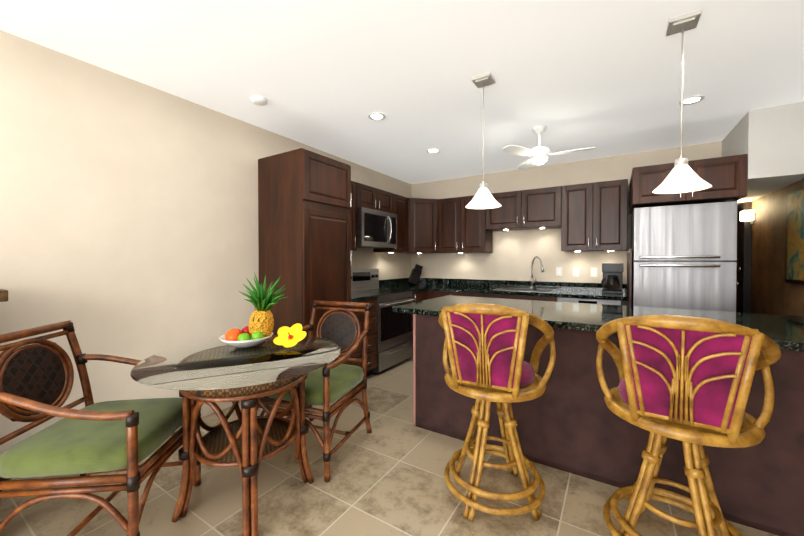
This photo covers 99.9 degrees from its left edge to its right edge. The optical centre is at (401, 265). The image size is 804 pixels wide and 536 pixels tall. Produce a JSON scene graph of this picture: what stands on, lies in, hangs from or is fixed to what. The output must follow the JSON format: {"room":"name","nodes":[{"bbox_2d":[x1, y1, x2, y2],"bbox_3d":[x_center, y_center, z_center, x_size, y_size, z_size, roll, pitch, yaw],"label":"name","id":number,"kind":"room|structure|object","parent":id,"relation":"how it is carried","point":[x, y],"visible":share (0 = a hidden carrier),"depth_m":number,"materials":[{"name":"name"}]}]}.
{"room":"kitchen and dining room","nodes":[
{"label":"kitchen and dining room","id":0,"kind":"room"},
{"bbox_2d":[0,30,410,490],"bbox_3d":[-2.052,-0.020,2.279,0.120,2.580,8.340,0,1,32],"label":"wall","id":1,"kind":"structure","parent":0,"point":[128,217],"depth_m":2.34,"materials":[{"name":"beige paint"}]},
{"bbox_2d":[0,289,7,301],"bbox_3d":[-2.443,0.703,0.969,0.616,1.170,1.650,0,1,32],"label":"base cabinet","id":2,"kind":"object","parent":1,"relation":"attached to","point":[3,295],"visible":1,"depth_m":1.49,"materials":[{"name":"brown wood"}]},
{"bbox_2d":[350,181,357,249],"bbox_3d":[-0.788,-0.570,3.853,0.328,0.800,0.437,0,1,32],"label":"upper cabinet","id":3,"kind":"object","parent":1,"relation":"attached to","point":[354,185],"depth_m":3.91,"materials":[{"name":"brown wood"}]},
{"bbox_2d":[358,183,393,213],"bbox_3d":[-0.469,-0.832,4.356,0.328,0.290,0.760,0,1,32],"label":"upper cabinet","id":4,"kind":"object","parent":1,"relation":"attached to","point":[369,197],"depth_m":4.25,"materials":[{"name":"brown wood"}]},
{"bbox_2d":[356,207,396,248],"bbox_3d":[-0.413,-0.454,4.325,0.461,0.454,0.757,0,1,32],"label":"microwave","id":5,"kind":"object","parent":4,"relation":"attached to","point":[376,229],"visible":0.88,"depth_m":4.14,"materials":[{"name":"silver metal"}]},
{"bbox_2d":[373,194,405,252],"bbox_3d":[-0.157,-0.583,4.855,0.328,0.800,0.410,0,1,32],"label":"upper cabinet","id":6,"kind":"object","parent":1,"relation":"attached to","point":[399,201],"depth_m":4.76,"materials":[{"name":"brown wood"}]},
{"bbox_2d":[0,356,777,535],"bbox_3d":[0.264,1.336,1.873,4.490,0.120,10.090,0,1,32],"label":"floor","id":7,"kind":"structure","parent":0,"point":[387,476],"depth_m":1.85,"materials":[{"name":"tile"}]},
{"bbox_2d":[0,320,200,535],"bbox_3d":[-1.461,0.791,1.631,0.669,0.983,0.640,0,1,-8],"label":"dining chair","id":8,"kind":"object","parent":7,"relation":"on","point":[36,378],"visible":0.81,"depth_m":1.47,"materials":[{"name":"wicker"}]},
{"bbox_2d":[130,334,340,535],"bbox_3d":[-0.842,0.881,1.848,1.000,0.798,1.000,0,1,19],"label":"dining table","id":9,"kind":"object","parent":7,"relation":"on","point":[210,373],"visible":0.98,"depth_m":1.67,"materials":[{"name":"wicker"}]},
{"bbox_2d":[219,272,286,347],"bbox_3d":[-0.882,0.260,2.004,0.372,0.438,0.331,0,1,32],"label":"fruit bowl","id":10,"kind":"object","parent":9,"relation":"on","point":[258,330],"visible":1,"depth_m":1.96,"materials":[{"name":"white ceramic"}]},
{"bbox_2d":[273,323,306,347],"bbox_3d":[-0.661,0.415,2.010,0.187,0.110,0.157,0,1,2],"label":"flower","id":11,"kind":"object","parent":9,"relation":"on","point":[292,335],"visible":0.98,"depth_m":2.02,"materials":[{"name":"yellow plant"}]},
{"bbox_2d":[258,148,351,404],"bbox_3d":[-0.930,0.122,3.324,0.660,2.270,0.620,0,1,32],"label":"pantry cabinet","id":12,"kind":"object","parent":7,"relation":"on","point":[304,223],"visible":0.69,"depth_m":3.07,"materials":[{"name":"brown wood"}]},
{"bbox_2d":[259,300,371,481],"bbox_3d":[-0.595,0.782,2.388,0.640,0.983,0.669,0,1,21],"label":"dining chair","id":13,"kind":"object","parent":7,"relation":"on","point":[327,385],"visible":0.56,"depth_m":2.31,"materials":[{"name":"wood"}]},
{"bbox_2d":[351,285,382,376],"bbox_3d":[-0.649,0.741,3.780,0.658,1.020,0.433,0,1,32],"label":"base cabinet","id":14,"kind":"object","parent":7,"relation":"on","point":[355,297],"depth_m":3.70,"materials":[{"name":"brown wood"}]},
{"bbox_2d":[351,269,415,373],"bbox_3d":[-0.294,0.650,4.265,0.687,1.190,0.758,0,1,32],"label":"range","id":15,"kind":"object","parent":7,"relation":"on","point":[394,332],"visible":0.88,"depth_m":4.12,"materials":[{"name":"silver metal"}]},
{"bbox_2d":[379,278,426,339],"bbox_3d":[-0.020,0.728,4.778,0.658,1.020,0.389,0,1,32],"label":"base cabinet","id":16,"kind":"object","parent":7,"relation":"on","point":[419,292],"depth_m":4.96,"materials":[{"name":"brown wood"}]},
{"bbox_2d":[438,303,555,520],"bbox_3d":[0.490,0.724,1.851,0.620,1.092,0.570,0,1,32],"label":"bar stool","id":17,"kind":"object","parent":7,"relation":"on","point":[484,346],"visible":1,"depth_m":1.68,"materials":[{"name":"wicker"}]},
{"bbox_2d":[419,249,631,305],"bbox_3d":[1.264,0.531,4.589,3.031,1.418,0.664,0,1,32],"label":"countertop","id":18,"kind":"structure","parent":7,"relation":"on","point":[427,288],"depth_m":4.37,"materials":[{"name":"black stone"}]},
{"bbox_2d":[408,264,422,284],"bbox_3d":[0.212,0.145,5.326,0.225,0.324,0.100,0,1,-13],"label":"knife block","id":19,"kind":"object","parent":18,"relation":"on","point":[415,274],"visible":1,"depth_m":5.28,"materials":[{"name":"black wood"}]},
{"bbox_2d":[530,256,543,288],"bbox_3d":[1.775,0.101,4.438,0.214,0.436,0.265,0,1,32],"label":"gooseneck faucet","id":20,"kind":"object","parent":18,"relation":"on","point":[542,270],"visible":0.98,"depth_m":4.53,"materials":[{"name":"silver metal"}]},
{"bbox_2d":[601,263,622,293],"bbox_3d":[2.470,0.153,3.970,0.217,0.349,0.222,0,1,32],"label":"coffee maker","id":21,"kind":"object","parent":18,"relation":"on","point":[612,281],"visible":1,"depth_m":3.90,"materials":[{"name":"black plastic"}]},
{"bbox_2d":[557,297,620,304],"bbox_3d":[2.200,0.811,3.974,0.614,0.875,0.619,0,1,32],"label":"dishwasher","id":22,"kind":"object","parent":7,"relation":"on","point":[591,301],"visible":0.08,"depth_m":3.73,"materials":[{"name":"silver metal"}]},
{"bbox_2d":[392,295,803,535],"bbox_3d":[1.423,0.804,2.415,2.867,0.930,1.085,0,1,32],"label":"kitchen island","id":23,"kind":"object","parent":7,"relation":"on","point":[569,420],"depth_m":2.01,"materials":[{"name":"brown wood"}]},
{"bbox_2d":[631,199,737,311],"bbox_3d":[2.824,0.332,3.481,0.755,1.845,0.818,0,1,32],"label":"refrigerator","id":24,"kind":"object","parent":7,"relation":"on","point":[684,256],"visible":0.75,"depth_m":3.17,"materials":[{"name":"grey metal"}]},
{"bbox_2d":[596,315,780,535],"bbox_3d":[1.189,0.729,1.461,0.618,1.092,0.564,0,1,32],"label":"bar stool","id":25,"kind":"object","parent":7,"relation":"on","point":[687,381],"visible":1,"depth_m":1.30,"materials":[{"name":"honey rattan"},{"name":"magenta fabric"}]},
{"bbox_2d":[0,0,803,204],"bbox_3d":[0.264,-1.074,1.841,4.490,0.700,10.090,0,1,32],"label":"ceiling","id":26,"kind":"structure","parent":0,"point":[603,77],"depth_m":2.26,"materials":[{"name":"white paint"}]},
{"bbox_2d":[251,96,266,105],"bbox_3d":[-1.130,-1.297,2.675,0.120,0.034,0.120,0,1,32],"label":"smoke detector","id":27,"kind":"object","parent":26,"relation":"attached to","point":[259,100],"visible":1,"depth_m":2.64,"materials":[{"name":"white plastic"}]},
{"bbox_2d":[368,112,385,120],"bbox_3d":[-0.223,-1.316,2.990,0.160,0.006,0.160,0,1,32],"label":"recessed light","id":28,"kind":"object","parent":26,"relation":"in","point":[377,116],"visible":1,"depth_m":2.98,"materials":[{"name":"white plastic"}]},
{"bbox_2d":[426,148,439,152],"bbox_3d":[0.363,-1.328,3.920,0.160,0.006,0.160,0,1,32],"label":"recessed light","id":29,"kind":"object","parent":26,"relation":"in","point":[433,150],"visible":1,"depth_m":3.90,"materials":[{"name":"white plastic"}]},
{"bbox_2d":[466,72,501,208],"bbox_3d":[0.575,-0.863,2.386,0.250,0.894,0.250,0,1,32],"label":"pendant light","id":30,"kind":"object","parent":26,"relation":"hanging from","point":[483,198],"visible":1,"depth_m":2.36,"materials":[{"name":"white glass"}]},
{"bbox_2d":[503,125,595,169],"bbox_3d":[1.394,-1.147,3.188,0.761,0.347,0.839,0,1,32],"label":"ceiling fan","id":31,"kind":"object","parent":26,"relation":"hanging from","point":[539,154],"visible":1,"depth_m":3.18,"materials":[{"name":"white plastic"}]},
{"bbox_2d":[652,10,711,193],"bbox_3d":[1.503,-0.856,1.814,0.250,0.894,0.250,0,1,32],"label":"pendant light","id":32,"kind":"object","parent":26,"relation":"hanging from","point":[683,177],"visible":1,"depth_m":1.80,"materials":[{"name":"white glass"}]},
{"bbox_2d":[679,95,704,104],"bbox_3d":[2.304,-1.312,2.686,0.160,0.006,0.160,0,1,32],"label":"recessed light","id":33,"kind":"object","parent":26,"relation":"in","point":[692,99],"visible":0.98,"depth_m":2.67,"materials":[{"name":"white plastic"}]},
{"bbox_2d":[411,141,721,283],"bbox_3d":[1.818,-0.051,4.699,3.850,2.580,0.120,0,1,32],"label":"wall","id":34,"kind":"structure","parent":0,"point":[513,254],"depth_m":4.61,"materials":[{"name":"beige paint"}]},
{"bbox_2d":[406,197,437,253],"bbox_3d":[0.268,-0.587,5.177,0.705,0.800,0.705,0,1,32],"label":"upper cabinet","id":35,"kind":"object","parent":34,"relation":"attached to","point":[421,213],"depth_m":4.97,"materials":[{"name":"brown wood"}]},
{"bbox_2d":[438,195,497,252],"bbox_3d":[0.920,-0.584,4.954,0.825,0.800,0.388,0,1,32],"label":"upper cabinet","id":36,"kind":"object","parent":34,"relation":"attached to","point":[461,229],"depth_m":4.84,"materials":[{"name":"brown wood"}]},
{"bbox_2d":[490,186,561,230],"bbox_3d":[1.638,-0.734,4.536,0.950,0.490,0.327,0,1,32],"label":"upper cabinet","id":37,"kind":"object","parent":34,"relation":"attached to","point":[540,208],"depth_m":4.36,"materials":[{"name":"brown wood"}]},
{"bbox_2d":[556,267,561,275],"bbox_3d":[2.075,0.085,4.461,0.070,0.115,0.009,0,1,32],"label":"electrical outlet plate","id":38,"kind":"object","parent":34,"relation":"attached to","point":[558,269],"depth_m":4.46,"materials":[{"name":"white plastic"}]},
{"bbox_2d":[573,267,578,275],"bbox_3d":[2.245,0.086,4.355,0.070,0.115,0.009,0,1,32],"label":"electrical outlet plate","id":39,"kind":"object","parent":34,"relation":"attached to","point":[576,271],"depth_m":4.35,"materials":[{"name":"white plastic"}]},
{"bbox_2d":[554,179,629,251],"bbox_3d":[2.303,-0.574,4.119,0.738,0.800,0.327,0,1,32],"label":"upper cabinet","id":40,"kind":"object","parent":34,"relation":"attached to","point":[589,216],"depth_m":3.95,"materials":[{"name":"brown wood"}]},
{"bbox_2d":[591,268,596,276],"bbox_3d":[2.414,0.087,4.248,0.070,0.115,0.009,0,1,32],"label":"electrical outlet plate","id":41,"kind":"object","parent":34,"relation":"attached to","point":[593,270],"depth_m":4.24,"materials":[{"name":"white plastic"}]},
{"bbox_2d":[630,154,746,213],"bbox_3d":[2.843,-0.783,3.469,0.816,0.365,0.847,0,1,32],"label":"upper cabinet","id":42,"kind":"object","parent":34,"relation":"attached to","point":[727,175],"depth_m":3.07,"materials":[{"name":"brown wood"}]},
{"bbox_2d":[750,179,803,315],"bbox_3d":[2.100,0.001,0.699,0.150,2.580,10.090,0,1,32],"label":"wall","id":43,"kind":"structure","parent":0,"point":[772,292],"depth_m":3.44,"materials":[{"name":"brown paint"}]},
{"bbox_2d":[740,210,755,223],"bbox_3d":[4.025,-0.556,3.929,0.099,0.150,0.150,0,1,32],"label":"light","id":44,"kind":"object","parent":43,"relation":"attached to","point":[747,215],"visible":1,"depth_m":3.88,"materials":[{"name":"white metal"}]},
{"bbox_2d":[785,185,803,284],"bbox_3d":[3.252,-0.249,2.641,0.032,0.830,1.070,0,1,32],"label":"framed art","id":45,"kind":"object","parent":43,"relation":"attached to","point":[794,271],"visible":1,"depth_m":2.93,"materials":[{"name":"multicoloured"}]},
{"bbox_3d":[4.064,-0.047,4.390,0.520,2.580,1.750,0,1,32],"label":"wall","id":46,"kind":"structure","parent":0,"visible":0},
{"bbox_2d":[735,202,751,312],"bbox_3d":[4.335,0.245,4.441,0.108,1.995,1.040,0,1,32],"label":"hall door","id":47,"kind":"structure","parent":46,"relation":"in","point":[743,261],"depth_m":4.01,"materials":[{"name":"black"}]}
]}

